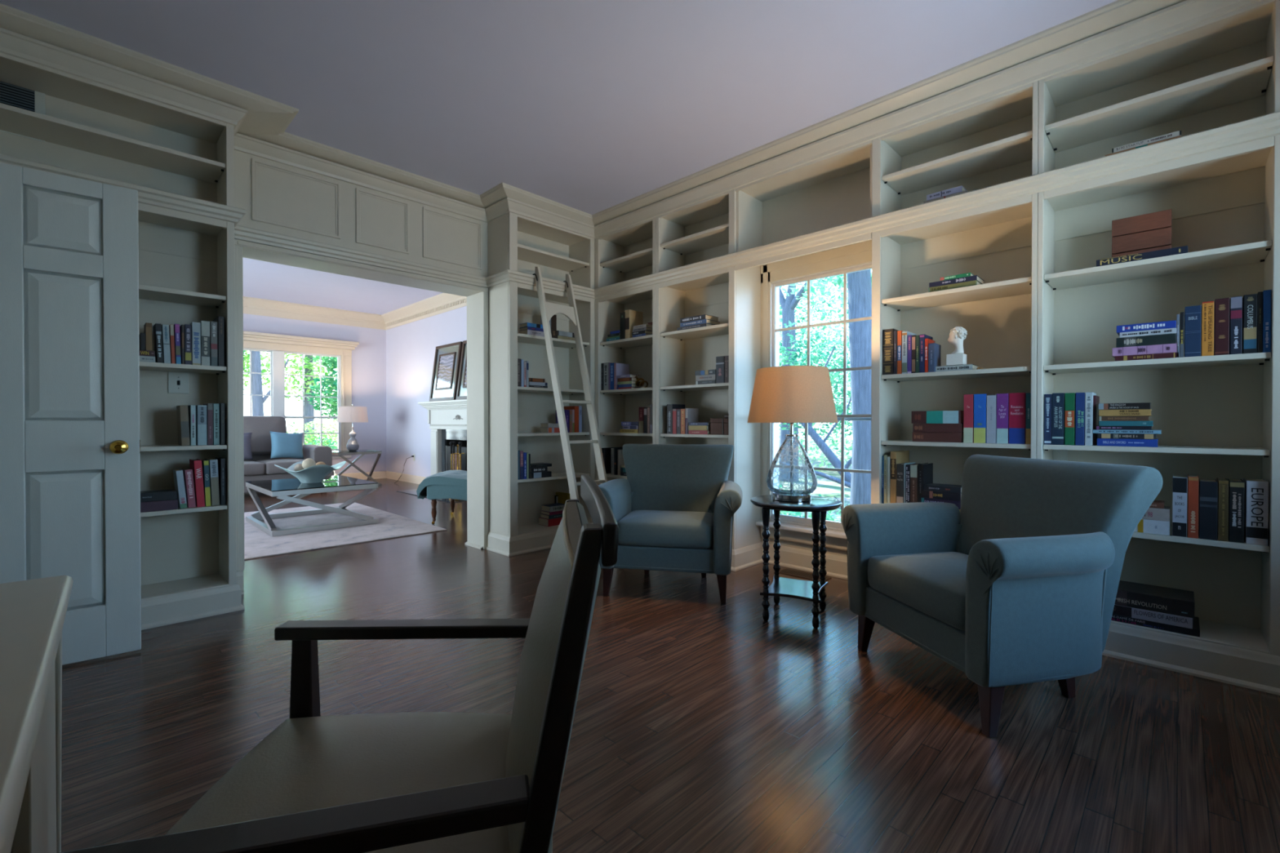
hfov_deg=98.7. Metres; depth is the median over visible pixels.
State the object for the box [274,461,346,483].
glass bowl
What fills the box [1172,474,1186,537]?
book
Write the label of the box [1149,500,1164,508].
book
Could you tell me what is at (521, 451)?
book
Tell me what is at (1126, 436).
book
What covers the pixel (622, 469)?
book
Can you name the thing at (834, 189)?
upper cabinet
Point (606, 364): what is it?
book
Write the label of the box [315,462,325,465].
decorative ball
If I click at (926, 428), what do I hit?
book
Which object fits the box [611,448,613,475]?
book
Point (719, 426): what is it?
case
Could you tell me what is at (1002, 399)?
book
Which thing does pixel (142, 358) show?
book
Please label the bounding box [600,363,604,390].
book
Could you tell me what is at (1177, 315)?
book
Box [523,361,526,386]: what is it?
book
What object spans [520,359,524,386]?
book
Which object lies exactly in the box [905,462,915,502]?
book
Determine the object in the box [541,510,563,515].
book
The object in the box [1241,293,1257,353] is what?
book
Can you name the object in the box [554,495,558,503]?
picture frame
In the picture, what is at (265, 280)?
ceiling
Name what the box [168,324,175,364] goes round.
book
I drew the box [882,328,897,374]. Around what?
book
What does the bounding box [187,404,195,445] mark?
book
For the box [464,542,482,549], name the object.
baseboard
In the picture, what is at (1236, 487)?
book
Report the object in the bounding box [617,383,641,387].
book
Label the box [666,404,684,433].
book
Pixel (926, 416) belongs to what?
book
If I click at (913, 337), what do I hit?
book
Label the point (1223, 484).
book
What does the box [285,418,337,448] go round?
bush
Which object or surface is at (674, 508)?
armchair
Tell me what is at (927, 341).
book
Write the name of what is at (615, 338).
book
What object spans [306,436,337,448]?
bush
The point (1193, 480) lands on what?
book
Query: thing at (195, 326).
book
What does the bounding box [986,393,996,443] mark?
book
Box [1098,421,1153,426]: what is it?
book
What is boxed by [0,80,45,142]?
wall vent
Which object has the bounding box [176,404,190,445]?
book
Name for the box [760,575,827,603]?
shelf
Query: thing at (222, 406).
book
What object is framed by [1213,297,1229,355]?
book
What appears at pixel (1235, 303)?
book
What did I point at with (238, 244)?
trim
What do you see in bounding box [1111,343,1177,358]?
book
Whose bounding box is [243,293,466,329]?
trim
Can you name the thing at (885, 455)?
book
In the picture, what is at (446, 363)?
framed picture
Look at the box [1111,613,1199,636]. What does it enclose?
book
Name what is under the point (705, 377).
book
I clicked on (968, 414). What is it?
book
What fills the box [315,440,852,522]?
ground
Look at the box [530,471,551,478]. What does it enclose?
book
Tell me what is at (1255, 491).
book
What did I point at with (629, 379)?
book
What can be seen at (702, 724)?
floor
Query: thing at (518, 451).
book
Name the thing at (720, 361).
book
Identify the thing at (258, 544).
area rug
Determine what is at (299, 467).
decorative ball
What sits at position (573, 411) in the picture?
book
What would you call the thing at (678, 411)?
book
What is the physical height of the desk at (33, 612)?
0.750 m
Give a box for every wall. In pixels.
[234,150,595,549]
[243,313,386,474]
[386,306,466,477]
[760,240,870,557]
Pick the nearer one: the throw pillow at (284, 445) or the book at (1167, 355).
the book at (1167, 355)
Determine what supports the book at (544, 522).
on the bookcase at (515, 242)
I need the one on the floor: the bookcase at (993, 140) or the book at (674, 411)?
the bookcase at (993, 140)
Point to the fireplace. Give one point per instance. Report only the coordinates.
(447, 419)
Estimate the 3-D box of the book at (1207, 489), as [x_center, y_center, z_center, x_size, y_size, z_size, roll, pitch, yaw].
[2.352,0.339,2.278,0.050,0.234,0.160,0,1,44]
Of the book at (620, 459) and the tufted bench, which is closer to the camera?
the book at (620, 459)
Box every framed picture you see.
[429,341,462,401]
[455,340,466,399]
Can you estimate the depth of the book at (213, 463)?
2.95 m
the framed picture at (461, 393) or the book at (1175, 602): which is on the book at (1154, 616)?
the book at (1175, 602)
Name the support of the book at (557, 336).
on the bookcase at (515, 242)
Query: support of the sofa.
on the floor
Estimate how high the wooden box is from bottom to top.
0.235 m
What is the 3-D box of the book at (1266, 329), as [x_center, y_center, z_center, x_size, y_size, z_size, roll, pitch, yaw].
[2.462,-0.404,2.167,0.019,0.239,0.164,0,1,44]
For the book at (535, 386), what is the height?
0.016 m
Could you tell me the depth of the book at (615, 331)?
4.68 m
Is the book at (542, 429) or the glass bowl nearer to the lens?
the book at (542, 429)
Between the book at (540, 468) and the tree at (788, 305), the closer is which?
the book at (540, 468)
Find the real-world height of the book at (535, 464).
0.023 m
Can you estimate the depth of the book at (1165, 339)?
2.35 m
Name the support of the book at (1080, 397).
on the bookcase at (1218, 416)
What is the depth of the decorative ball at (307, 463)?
5.42 m
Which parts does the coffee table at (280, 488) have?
diagonal leg, diagonal leg, frame, frame, glass, diagonal leg, diagonal leg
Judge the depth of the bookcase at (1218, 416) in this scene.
2.43 m
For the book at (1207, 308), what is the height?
0.219 m
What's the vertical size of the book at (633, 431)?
0.030 m
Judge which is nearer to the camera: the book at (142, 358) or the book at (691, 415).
the book at (142, 358)
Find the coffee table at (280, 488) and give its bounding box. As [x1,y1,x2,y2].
[245,475,377,536]
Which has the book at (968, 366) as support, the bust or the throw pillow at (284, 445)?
the bust
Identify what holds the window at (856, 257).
in the wall at (784, 543)
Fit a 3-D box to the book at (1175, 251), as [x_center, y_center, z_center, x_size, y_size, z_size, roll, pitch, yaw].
[2.190,-0.729,2.404,0.291,0.032,0.126,0,1,44]
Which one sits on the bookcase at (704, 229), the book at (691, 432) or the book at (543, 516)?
the book at (691, 432)
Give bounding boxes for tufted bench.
[416,470,466,524]
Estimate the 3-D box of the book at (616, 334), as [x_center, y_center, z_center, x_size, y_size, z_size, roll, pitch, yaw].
[-0.189,-0.781,4.730,0.148,0.022,0.111,0,1,44]
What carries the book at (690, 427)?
on the book at (691, 432)
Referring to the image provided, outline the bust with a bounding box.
[946,326,967,365]
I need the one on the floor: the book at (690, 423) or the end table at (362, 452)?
the end table at (362, 452)
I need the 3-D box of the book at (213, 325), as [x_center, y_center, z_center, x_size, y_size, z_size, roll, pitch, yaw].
[-2.336,-0.443,2.999,0.163,0.238,0.028,0,1,44]
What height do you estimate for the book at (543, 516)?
0.031 m
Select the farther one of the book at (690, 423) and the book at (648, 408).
the book at (648, 408)
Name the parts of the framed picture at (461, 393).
frame, etched glass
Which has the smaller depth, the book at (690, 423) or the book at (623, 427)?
the book at (690, 423)
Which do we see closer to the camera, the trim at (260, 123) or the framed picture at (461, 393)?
the trim at (260, 123)
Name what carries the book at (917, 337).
on the bookcase at (993, 140)
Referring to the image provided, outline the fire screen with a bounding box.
[445,445,466,471]
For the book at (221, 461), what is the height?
0.252 m
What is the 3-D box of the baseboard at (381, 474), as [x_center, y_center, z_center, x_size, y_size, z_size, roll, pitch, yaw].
[-6.240,0.900,7.058,1.884,0.130,6.517,0,1,44]
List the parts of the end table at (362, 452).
diagonal leg, frame, glass, diagonal leg, diagonal leg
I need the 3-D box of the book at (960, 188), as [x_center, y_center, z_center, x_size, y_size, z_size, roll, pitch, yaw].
[1.656,-1.240,2.962,0.171,0.031,0.118,0,1,44]
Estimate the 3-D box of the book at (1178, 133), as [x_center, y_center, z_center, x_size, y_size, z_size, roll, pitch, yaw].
[2.223,-1.222,2.414,0.219,0.020,0.151,0,1,44]
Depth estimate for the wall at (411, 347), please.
9.23 m
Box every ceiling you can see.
[0,0,1117,214]
[242,257,443,315]
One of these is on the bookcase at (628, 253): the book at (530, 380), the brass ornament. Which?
the brass ornament
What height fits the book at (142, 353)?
0.027 m
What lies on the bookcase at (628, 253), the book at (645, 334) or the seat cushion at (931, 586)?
the book at (645, 334)
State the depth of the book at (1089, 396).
2.48 m
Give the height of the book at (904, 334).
0.234 m
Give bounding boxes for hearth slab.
[396,488,466,502]
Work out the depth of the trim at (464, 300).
8.75 m
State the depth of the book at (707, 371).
4.00 m
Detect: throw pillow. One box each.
[244,432,253,460]
[269,431,303,458]
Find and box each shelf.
[417,399,466,409]
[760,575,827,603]
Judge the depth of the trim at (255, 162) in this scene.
3.72 m
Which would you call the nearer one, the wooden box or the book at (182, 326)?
the wooden box
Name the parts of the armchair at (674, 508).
leg, arm, leg, seat, backrest, leg, leg, arm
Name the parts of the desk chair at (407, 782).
armrest, leg, seat, armrest, post, post, rail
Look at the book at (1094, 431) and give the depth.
2.40 m
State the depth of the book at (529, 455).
4.37 m
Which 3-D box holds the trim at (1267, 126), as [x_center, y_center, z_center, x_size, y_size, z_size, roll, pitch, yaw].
[-0.428,-1.134,2.186,4.303,0.074,3.812,0,1,44]
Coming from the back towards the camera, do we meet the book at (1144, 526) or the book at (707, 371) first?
the book at (707, 371)
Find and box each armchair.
[598,444,742,604]
[841,454,1163,737]
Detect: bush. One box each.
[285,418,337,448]
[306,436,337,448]
[778,312,852,471]
[779,484,849,521]
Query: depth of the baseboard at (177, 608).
2.85 m
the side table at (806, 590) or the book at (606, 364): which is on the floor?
the side table at (806, 590)
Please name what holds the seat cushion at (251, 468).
on the sofa
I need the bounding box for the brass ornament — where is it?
[634,374,648,388]
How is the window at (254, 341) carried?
in the wall at (369, 357)
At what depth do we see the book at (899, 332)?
3.06 m
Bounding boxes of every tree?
[243,350,288,416]
[243,350,337,444]
[307,355,337,419]
[778,268,871,481]
[778,318,852,488]
[779,269,871,431]
[791,269,871,504]
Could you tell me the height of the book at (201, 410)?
0.212 m
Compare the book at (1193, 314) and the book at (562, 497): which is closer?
the book at (1193, 314)
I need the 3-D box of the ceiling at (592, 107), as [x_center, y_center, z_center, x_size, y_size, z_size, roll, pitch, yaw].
[-0.115,-1.861,2.102,5.330,0.170,4.460,0,1,44]
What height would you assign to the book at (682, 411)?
0.190 m
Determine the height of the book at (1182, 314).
0.187 m
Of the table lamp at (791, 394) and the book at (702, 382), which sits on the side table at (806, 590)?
the table lamp at (791, 394)
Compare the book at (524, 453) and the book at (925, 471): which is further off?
the book at (524, 453)
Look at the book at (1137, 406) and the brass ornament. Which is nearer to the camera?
the book at (1137, 406)
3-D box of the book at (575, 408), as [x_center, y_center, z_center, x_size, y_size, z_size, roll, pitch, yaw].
[-0.596,-0.063,4.768,0.153,0.225,0.044,0,1,44]
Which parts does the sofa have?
frame, seat, arm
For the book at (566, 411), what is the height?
0.192 m
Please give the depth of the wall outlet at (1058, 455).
2.78 m
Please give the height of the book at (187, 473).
0.201 m
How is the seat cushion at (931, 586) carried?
on the armchair at (1018, 584)
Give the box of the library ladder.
[532,266,607,524]
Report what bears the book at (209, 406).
on the bookcase at (187, 264)
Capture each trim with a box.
[0,0,1262,238]
[0,111,1279,298]
[234,239,488,571]
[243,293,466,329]
[251,158,481,270]
[385,297,466,327]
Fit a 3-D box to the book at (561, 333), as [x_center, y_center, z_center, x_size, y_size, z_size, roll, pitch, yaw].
[-0.661,-0.778,4.677,0.128,0.040,0.186,0,1,44]
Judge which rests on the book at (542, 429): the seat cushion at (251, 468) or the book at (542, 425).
the book at (542, 425)
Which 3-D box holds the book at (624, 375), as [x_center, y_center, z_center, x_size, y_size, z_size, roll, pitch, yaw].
[-0.101,-0.420,4.646,0.158,0.024,0.111,0,1,44]
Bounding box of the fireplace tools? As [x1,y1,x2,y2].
[448,441,464,500]
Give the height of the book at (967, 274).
0.018 m
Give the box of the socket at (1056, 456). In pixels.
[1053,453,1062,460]
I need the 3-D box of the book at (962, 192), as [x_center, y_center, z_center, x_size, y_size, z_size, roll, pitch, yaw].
[1.664,-1.193,2.970,0.204,0.062,0.141,0,1,44]
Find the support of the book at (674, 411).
on the bookcase at (704, 229)
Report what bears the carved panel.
on the hearth slab
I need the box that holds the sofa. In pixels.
[243,416,333,493]
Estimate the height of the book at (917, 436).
0.051 m
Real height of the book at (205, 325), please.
0.236 m
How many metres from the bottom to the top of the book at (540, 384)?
0.027 m
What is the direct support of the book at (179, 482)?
on the bookcase at (187, 264)
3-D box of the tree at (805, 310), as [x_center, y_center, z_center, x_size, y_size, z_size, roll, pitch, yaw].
[6.186,-2.697,21.234,4.502,7.918,9.873,0,1,-41]
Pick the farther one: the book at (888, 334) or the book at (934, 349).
the book at (888, 334)
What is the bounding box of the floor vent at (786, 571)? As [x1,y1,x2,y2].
[778,568,831,581]
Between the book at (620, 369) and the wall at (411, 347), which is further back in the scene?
the wall at (411, 347)
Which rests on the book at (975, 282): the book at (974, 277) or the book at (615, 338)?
the book at (974, 277)
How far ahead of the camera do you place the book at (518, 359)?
4.30 m
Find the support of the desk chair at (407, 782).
on the floor
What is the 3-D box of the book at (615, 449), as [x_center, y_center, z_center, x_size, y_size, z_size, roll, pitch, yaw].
[-0.157,0.295,4.742,0.022,0.235,0.160,0,1,44]
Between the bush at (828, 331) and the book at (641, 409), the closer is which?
the book at (641, 409)
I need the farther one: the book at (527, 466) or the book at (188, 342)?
the book at (527, 466)
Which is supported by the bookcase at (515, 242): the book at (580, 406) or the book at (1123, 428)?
the book at (580, 406)
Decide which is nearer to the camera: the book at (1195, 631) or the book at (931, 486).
the book at (1195, 631)
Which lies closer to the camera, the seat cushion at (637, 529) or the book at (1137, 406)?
the book at (1137, 406)
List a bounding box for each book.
[138,333,145,350]
[139,350,155,356]
[139,355,155,362]
[140,488,177,502]
[140,499,177,512]
[143,322,151,351]
[152,323,163,363]
[161,324,170,363]
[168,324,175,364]
[173,324,181,364]
[173,468,186,508]
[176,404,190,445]
[179,324,184,364]
[181,467,195,507]
[184,324,191,364]
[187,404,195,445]
[189,321,200,364]
[189,458,204,506]
[195,404,207,445]
[199,320,209,365]
[200,459,210,506]
[203,403,213,444]
[204,457,219,506]
[209,321,217,366]
[212,315,224,366]
[213,403,219,444]
[215,457,225,505]
[218,403,225,444]
[517,358,520,386]
[517,450,519,479]
[519,322,542,328]
[519,326,543,331]
[519,329,544,336]
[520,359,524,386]
[520,450,523,479]
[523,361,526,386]
[523,452,526,479]
[525,360,528,386]
[526,452,528,479]
[528,377,544,382]
[528,382,547,386]
[528,385,547,387]
[528,453,530,478]
[530,462,551,467]
[530,466,547,472]
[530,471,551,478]
[538,517,562,526]
[540,315,551,329]
[540,423,559,427]
[540,427,559,432]
[540,513,562,519]
[541,502,564,511]
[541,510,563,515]
[551,314,556,338]
[555,409,569,432]
[555,491,569,503]
[556,330,574,337]
[556,335,575,341]
[564,405,578,432]
[568,405,582,432]
[568,409,572,432]
[571,409,574,432]
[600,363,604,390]
[601,447,613,473]
[604,362,608,390]
[606,337,620,341]
[607,333,620,337]
[608,362,612,390]
[609,329,620,333]
[609,362,613,389]
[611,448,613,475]
[613,363,629,389]
[613,447,622,475]
[617,374,637,378]
[617,377,640,382]
[617,381,639,384]
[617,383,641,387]
[617,386,638,389]
[617,449,624,475]
[619,429,639,433]
[620,311,625,339]
[620,467,626,472]
[620,471,626,475]
[621,422,639,426]
[622,426,639,429]
[625,309,643,338]
[631,330,652,335]
[632,327,652,332]
[632,333,651,337]
[633,324,652,328]
[639,407,644,433]
[644,407,647,433]
[647,407,649,433]
[649,404,652,433]
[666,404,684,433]
[672,408,676,434]
[676,323,712,330]
[676,408,680,434]
[680,314,718,323]
[680,319,719,327]
[680,408,684,434]
[684,408,698,434]
[688,422,710,425]
[688,425,710,430]
[688,430,710,434]
[694,369,715,375]
[695,373,715,381]
[695,379,715,384]
[715,355,724,383]
[724,355,728,382]
[881,455,884,503]
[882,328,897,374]
[884,454,890,503]
[887,456,890,503]
[890,450,909,502]
[893,330,897,373]
[896,462,906,502]
[897,330,902,373]
[902,331,916,373]
[903,462,915,502]
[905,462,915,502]
[907,334,911,373]
[910,463,919,502]
[911,334,915,373]
[911,410,964,423]
[912,423,963,432]
[912,431,963,442]
[915,334,919,373]
[917,462,933,502]
[919,334,933,373]
[921,497,960,509]
[922,490,961,501]
[923,191,967,203]
[923,483,961,493]
[924,338,935,372]
[926,185,967,200]
[928,275,984,287]
[928,280,982,292]
[928,342,941,372]
[935,364,979,371]
[940,272,973,280]
[963,394,973,442]
[973,394,986,443]
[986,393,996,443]
[996,393,1008,443]
[1008,392,1026,444]
[1025,392,1031,444]
[1044,394,1052,444]
[1052,392,1065,444]
[1064,392,1075,444]
[1075,392,1085,445]
[1084,391,1096,445]
[1092,429,1161,434]
[1093,395,1099,445]
[1096,245,1187,266]
[1096,426,1152,430]
[1097,433,1156,439]
[1097,438,1158,447]
[1098,402,1151,409]
[1098,408,1151,416]
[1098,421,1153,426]
[1101,416,1149,421]
[1105,135,1180,156]
[1111,130,1181,153]
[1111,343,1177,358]
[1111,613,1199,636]
[1112,604,1192,628]
[1114,580,1194,618]
[1115,352,1178,361]
[1116,320,1176,335]
[1116,333,1176,347]
[1119,328,1176,337]
[1133,519,1169,535]
[1141,506,1169,521]
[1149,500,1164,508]
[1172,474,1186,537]
[1176,314,1179,357]
[1179,311,1184,357]
[1184,305,1201,357]
[1187,474,1198,538]
[1198,479,1217,540]
[1200,301,1213,355]
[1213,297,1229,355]
[1216,477,1228,541]
[1226,478,1244,542]
[1229,296,1242,354]
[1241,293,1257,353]
[1243,477,1268,545]
[1256,291,1262,352]
[1262,289,1271,352]
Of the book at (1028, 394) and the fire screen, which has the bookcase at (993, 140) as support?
the book at (1028, 394)
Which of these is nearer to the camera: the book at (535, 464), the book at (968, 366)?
the book at (968, 366)
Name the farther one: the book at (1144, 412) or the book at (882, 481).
the book at (882, 481)
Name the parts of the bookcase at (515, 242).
panel, panel, shelf, shelf, shelf, shelf, shelf, panel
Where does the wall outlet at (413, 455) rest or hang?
attached to the wall at (411, 347)
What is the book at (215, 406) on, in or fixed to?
on the bookcase at (187, 264)
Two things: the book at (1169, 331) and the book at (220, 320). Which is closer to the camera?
the book at (1169, 331)
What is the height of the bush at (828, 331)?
4.620 m
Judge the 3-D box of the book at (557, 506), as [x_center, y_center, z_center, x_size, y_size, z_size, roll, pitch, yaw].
[-0.735,0.694,4.710,0.124,0.047,0.179,0,1,44]
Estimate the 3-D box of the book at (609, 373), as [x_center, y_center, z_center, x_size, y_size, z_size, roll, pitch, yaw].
[-0.210,-0.432,4.788,0.018,0.234,0.160,0,1,44]
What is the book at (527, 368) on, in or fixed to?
on the bookcase at (515, 242)
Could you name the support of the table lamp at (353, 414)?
on the end table at (362, 452)
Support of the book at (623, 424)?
on the book at (623, 427)
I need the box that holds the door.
[0,162,141,665]
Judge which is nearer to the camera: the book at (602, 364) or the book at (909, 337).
the book at (909, 337)
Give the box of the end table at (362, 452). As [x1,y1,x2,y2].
[332,449,382,486]
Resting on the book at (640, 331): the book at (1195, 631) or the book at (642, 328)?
the book at (642, 328)
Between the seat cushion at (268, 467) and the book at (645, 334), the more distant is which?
the seat cushion at (268, 467)
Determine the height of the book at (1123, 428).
0.016 m
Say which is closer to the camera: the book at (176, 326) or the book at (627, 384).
the book at (176, 326)
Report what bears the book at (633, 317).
on the bookcase at (628, 253)
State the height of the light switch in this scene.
0.118 m
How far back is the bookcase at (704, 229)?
4.22 m
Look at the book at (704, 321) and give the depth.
4.07 m
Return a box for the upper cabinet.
[734,139,871,271]
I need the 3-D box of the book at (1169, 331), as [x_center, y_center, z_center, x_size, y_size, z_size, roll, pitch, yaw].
[2.207,-0.400,2.389,0.179,0.022,0.124,0,1,44]
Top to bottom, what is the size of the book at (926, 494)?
0.039 m
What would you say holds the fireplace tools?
on the hearth slab
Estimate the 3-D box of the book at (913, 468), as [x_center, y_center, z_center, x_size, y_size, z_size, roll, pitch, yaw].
[1.553,0.331,3.065,0.036,0.239,0.164,0,1,44]
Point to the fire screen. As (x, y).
(464, 450)
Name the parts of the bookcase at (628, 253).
panel, shelf, shelf, shelf, shelf, shelf, panel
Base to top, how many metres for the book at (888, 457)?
0.280 m
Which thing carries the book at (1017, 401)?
on the bookcase at (993, 140)
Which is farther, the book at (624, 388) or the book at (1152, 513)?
the book at (624, 388)
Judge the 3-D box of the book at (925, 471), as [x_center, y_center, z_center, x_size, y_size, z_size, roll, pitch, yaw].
[1.579,0.328,3.042,0.027,0.245,0.168,0,1,44]
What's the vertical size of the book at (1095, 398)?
0.227 m
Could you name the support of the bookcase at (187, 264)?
on the floor
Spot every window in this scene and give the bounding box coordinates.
[243,330,359,458]
[755,240,871,551]
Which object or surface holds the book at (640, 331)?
on the book at (645, 334)
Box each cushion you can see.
[243,416,286,454]
[244,461,265,475]
[255,458,304,474]
[416,470,466,499]
[617,510,713,548]
[867,551,968,631]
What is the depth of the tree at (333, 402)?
12.73 m
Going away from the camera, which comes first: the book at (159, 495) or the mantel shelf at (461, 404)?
the book at (159, 495)
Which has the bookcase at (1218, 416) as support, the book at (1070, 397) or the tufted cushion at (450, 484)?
the book at (1070, 397)
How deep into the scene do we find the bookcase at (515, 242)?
4.64 m
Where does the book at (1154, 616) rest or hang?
on the book at (1195, 631)
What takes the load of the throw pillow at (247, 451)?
on the sofa
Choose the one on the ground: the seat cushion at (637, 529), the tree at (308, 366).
the tree at (308, 366)
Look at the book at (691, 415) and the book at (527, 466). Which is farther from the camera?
the book at (527, 466)
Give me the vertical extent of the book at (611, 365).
0.229 m
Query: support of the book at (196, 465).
on the bookcase at (187, 264)
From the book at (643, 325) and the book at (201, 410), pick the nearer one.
the book at (201, 410)
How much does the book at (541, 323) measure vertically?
0.198 m
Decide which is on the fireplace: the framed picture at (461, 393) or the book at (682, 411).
the framed picture at (461, 393)
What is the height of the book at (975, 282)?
0.028 m
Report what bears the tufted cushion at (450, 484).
on the tufted bench
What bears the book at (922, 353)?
on the bookcase at (993, 140)
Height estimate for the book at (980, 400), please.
0.248 m
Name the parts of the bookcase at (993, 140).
panel, shelf, shelf, shelf, shelf, panel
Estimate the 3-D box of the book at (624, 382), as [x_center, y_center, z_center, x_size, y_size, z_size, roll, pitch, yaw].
[-0.090,-0.366,4.640,0.168,0.022,0.116,0,1,44]
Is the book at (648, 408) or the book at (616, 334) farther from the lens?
the book at (616, 334)
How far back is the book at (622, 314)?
4.61 m
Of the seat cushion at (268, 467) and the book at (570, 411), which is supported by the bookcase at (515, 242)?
the book at (570, 411)
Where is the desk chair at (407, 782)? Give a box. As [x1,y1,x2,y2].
[60,474,618,852]
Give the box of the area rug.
[244,502,446,559]
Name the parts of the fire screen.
screen panel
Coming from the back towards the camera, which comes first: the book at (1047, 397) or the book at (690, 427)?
the book at (690, 427)
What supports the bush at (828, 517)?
on the ground
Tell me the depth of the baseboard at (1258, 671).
2.31 m
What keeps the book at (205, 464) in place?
on the bookcase at (187, 264)
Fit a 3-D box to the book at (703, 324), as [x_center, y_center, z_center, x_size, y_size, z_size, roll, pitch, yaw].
[0.448,-0.740,4.161,0.280,0.026,0.192,0,1,44]
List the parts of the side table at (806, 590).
leg, leg, leg, leg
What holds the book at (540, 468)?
on the book at (540, 474)
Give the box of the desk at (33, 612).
[0,575,73,852]
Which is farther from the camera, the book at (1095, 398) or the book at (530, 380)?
the book at (530, 380)
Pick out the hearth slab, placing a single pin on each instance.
(413, 491)
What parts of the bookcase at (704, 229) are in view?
panel, shelf, shelf, shelf, shelf, panel, panel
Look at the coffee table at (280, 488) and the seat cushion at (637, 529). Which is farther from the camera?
the coffee table at (280, 488)
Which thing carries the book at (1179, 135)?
on the bookcase at (1218, 416)
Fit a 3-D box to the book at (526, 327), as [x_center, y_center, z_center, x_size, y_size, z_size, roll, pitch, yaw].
[-0.868,-0.779,4.448,0.122,0.024,0.176,0,1,44]
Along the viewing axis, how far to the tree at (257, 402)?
12.44 m
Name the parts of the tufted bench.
leg, leg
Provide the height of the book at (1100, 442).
0.032 m
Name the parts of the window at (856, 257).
sash, sash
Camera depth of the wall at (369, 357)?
9.75 m
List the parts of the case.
case lid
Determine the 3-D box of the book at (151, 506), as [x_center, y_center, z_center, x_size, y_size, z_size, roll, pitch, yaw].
[-2.475,0.401,2.814,0.110,0.050,0.161,0,1,44]
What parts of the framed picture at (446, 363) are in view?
frame, etched glass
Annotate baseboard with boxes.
[141,570,244,630]
[335,471,425,484]
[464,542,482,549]
[484,528,1279,695]
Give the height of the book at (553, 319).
0.196 m
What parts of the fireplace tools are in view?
handle, handle, handle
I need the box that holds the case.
[710,414,728,435]
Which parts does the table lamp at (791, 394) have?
stem, glass, lamp shade, cord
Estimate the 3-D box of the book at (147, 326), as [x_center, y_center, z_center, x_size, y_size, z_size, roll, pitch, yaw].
[-2.501,-0.451,2.795,0.110,0.138,0.024,0,1,44]
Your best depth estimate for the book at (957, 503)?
2.90 m
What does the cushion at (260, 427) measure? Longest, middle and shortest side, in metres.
0.610 x 0.540 x 0.250 m
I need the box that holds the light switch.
[168,371,188,393]
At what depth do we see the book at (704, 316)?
4.07 m
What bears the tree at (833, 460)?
on the ground
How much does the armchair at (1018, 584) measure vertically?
0.869 m
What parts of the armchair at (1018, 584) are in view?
leg, arm, seat, leg, arm, backrest, leg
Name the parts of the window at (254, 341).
sash, frame, cornice, sash, sash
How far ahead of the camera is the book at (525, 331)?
4.39 m
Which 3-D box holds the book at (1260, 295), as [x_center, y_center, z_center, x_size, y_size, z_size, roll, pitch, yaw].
[2.448,-0.402,2.178,0.012,0.235,0.161,0,1,44]
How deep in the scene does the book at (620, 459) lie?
4.67 m
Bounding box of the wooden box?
[1111,208,1172,257]
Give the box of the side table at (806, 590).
[750,494,842,628]
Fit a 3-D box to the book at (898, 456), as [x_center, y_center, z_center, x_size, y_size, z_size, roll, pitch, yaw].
[1.492,0.295,3.157,0.031,0.309,0.211,0,1,44]
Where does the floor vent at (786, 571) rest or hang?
in the floor
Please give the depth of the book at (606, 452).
4.80 m
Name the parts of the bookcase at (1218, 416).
panel, shelf, shelf, shelf, shelf, shelf, panel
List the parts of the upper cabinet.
panel, panel, panel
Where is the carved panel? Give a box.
[452,452,462,470]
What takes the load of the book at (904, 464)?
on the bookcase at (993, 140)
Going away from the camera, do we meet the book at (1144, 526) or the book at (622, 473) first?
the book at (1144, 526)
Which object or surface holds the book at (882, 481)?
on the bookcase at (993, 140)
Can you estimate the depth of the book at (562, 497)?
4.79 m
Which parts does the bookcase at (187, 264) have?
shelf, shelf, shelf, shelf, shelf, panel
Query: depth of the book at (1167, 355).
2.35 m
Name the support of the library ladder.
on the floor
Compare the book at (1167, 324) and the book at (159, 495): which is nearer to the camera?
the book at (1167, 324)
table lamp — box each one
[337,404,368,451]
[747,365,842,512]
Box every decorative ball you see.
[293,463,304,471]
[302,457,315,468]
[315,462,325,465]
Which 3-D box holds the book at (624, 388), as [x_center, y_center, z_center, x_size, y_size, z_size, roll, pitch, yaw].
[-0.093,-0.321,4.645,0.172,0.014,0.119,0,1,44]
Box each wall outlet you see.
[394,453,414,483]
[1053,449,1067,461]
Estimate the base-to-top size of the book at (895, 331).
0.243 m
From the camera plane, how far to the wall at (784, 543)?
3.81 m
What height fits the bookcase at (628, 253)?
2.715 m
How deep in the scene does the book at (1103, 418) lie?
2.40 m
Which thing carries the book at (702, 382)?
on the bookcase at (704, 229)
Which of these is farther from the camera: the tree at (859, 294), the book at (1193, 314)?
the tree at (859, 294)
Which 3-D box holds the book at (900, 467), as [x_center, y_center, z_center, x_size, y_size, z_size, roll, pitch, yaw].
[1.502,0.329,3.115,0.037,0.241,0.165,0,1,44]
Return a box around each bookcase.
[0,52,236,600]
[487,212,595,537]
[595,217,655,485]
[655,188,760,550]
[871,80,1038,503]
[1036,0,1279,656]
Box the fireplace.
[417,399,466,475]
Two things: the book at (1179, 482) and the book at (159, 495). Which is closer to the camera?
the book at (1179, 482)
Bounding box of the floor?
[61,478,1279,852]
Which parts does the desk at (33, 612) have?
panel, leg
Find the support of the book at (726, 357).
on the bookcase at (704, 229)
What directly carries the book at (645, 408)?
on the bookcase at (628, 253)
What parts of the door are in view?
panel, panel, panel, handle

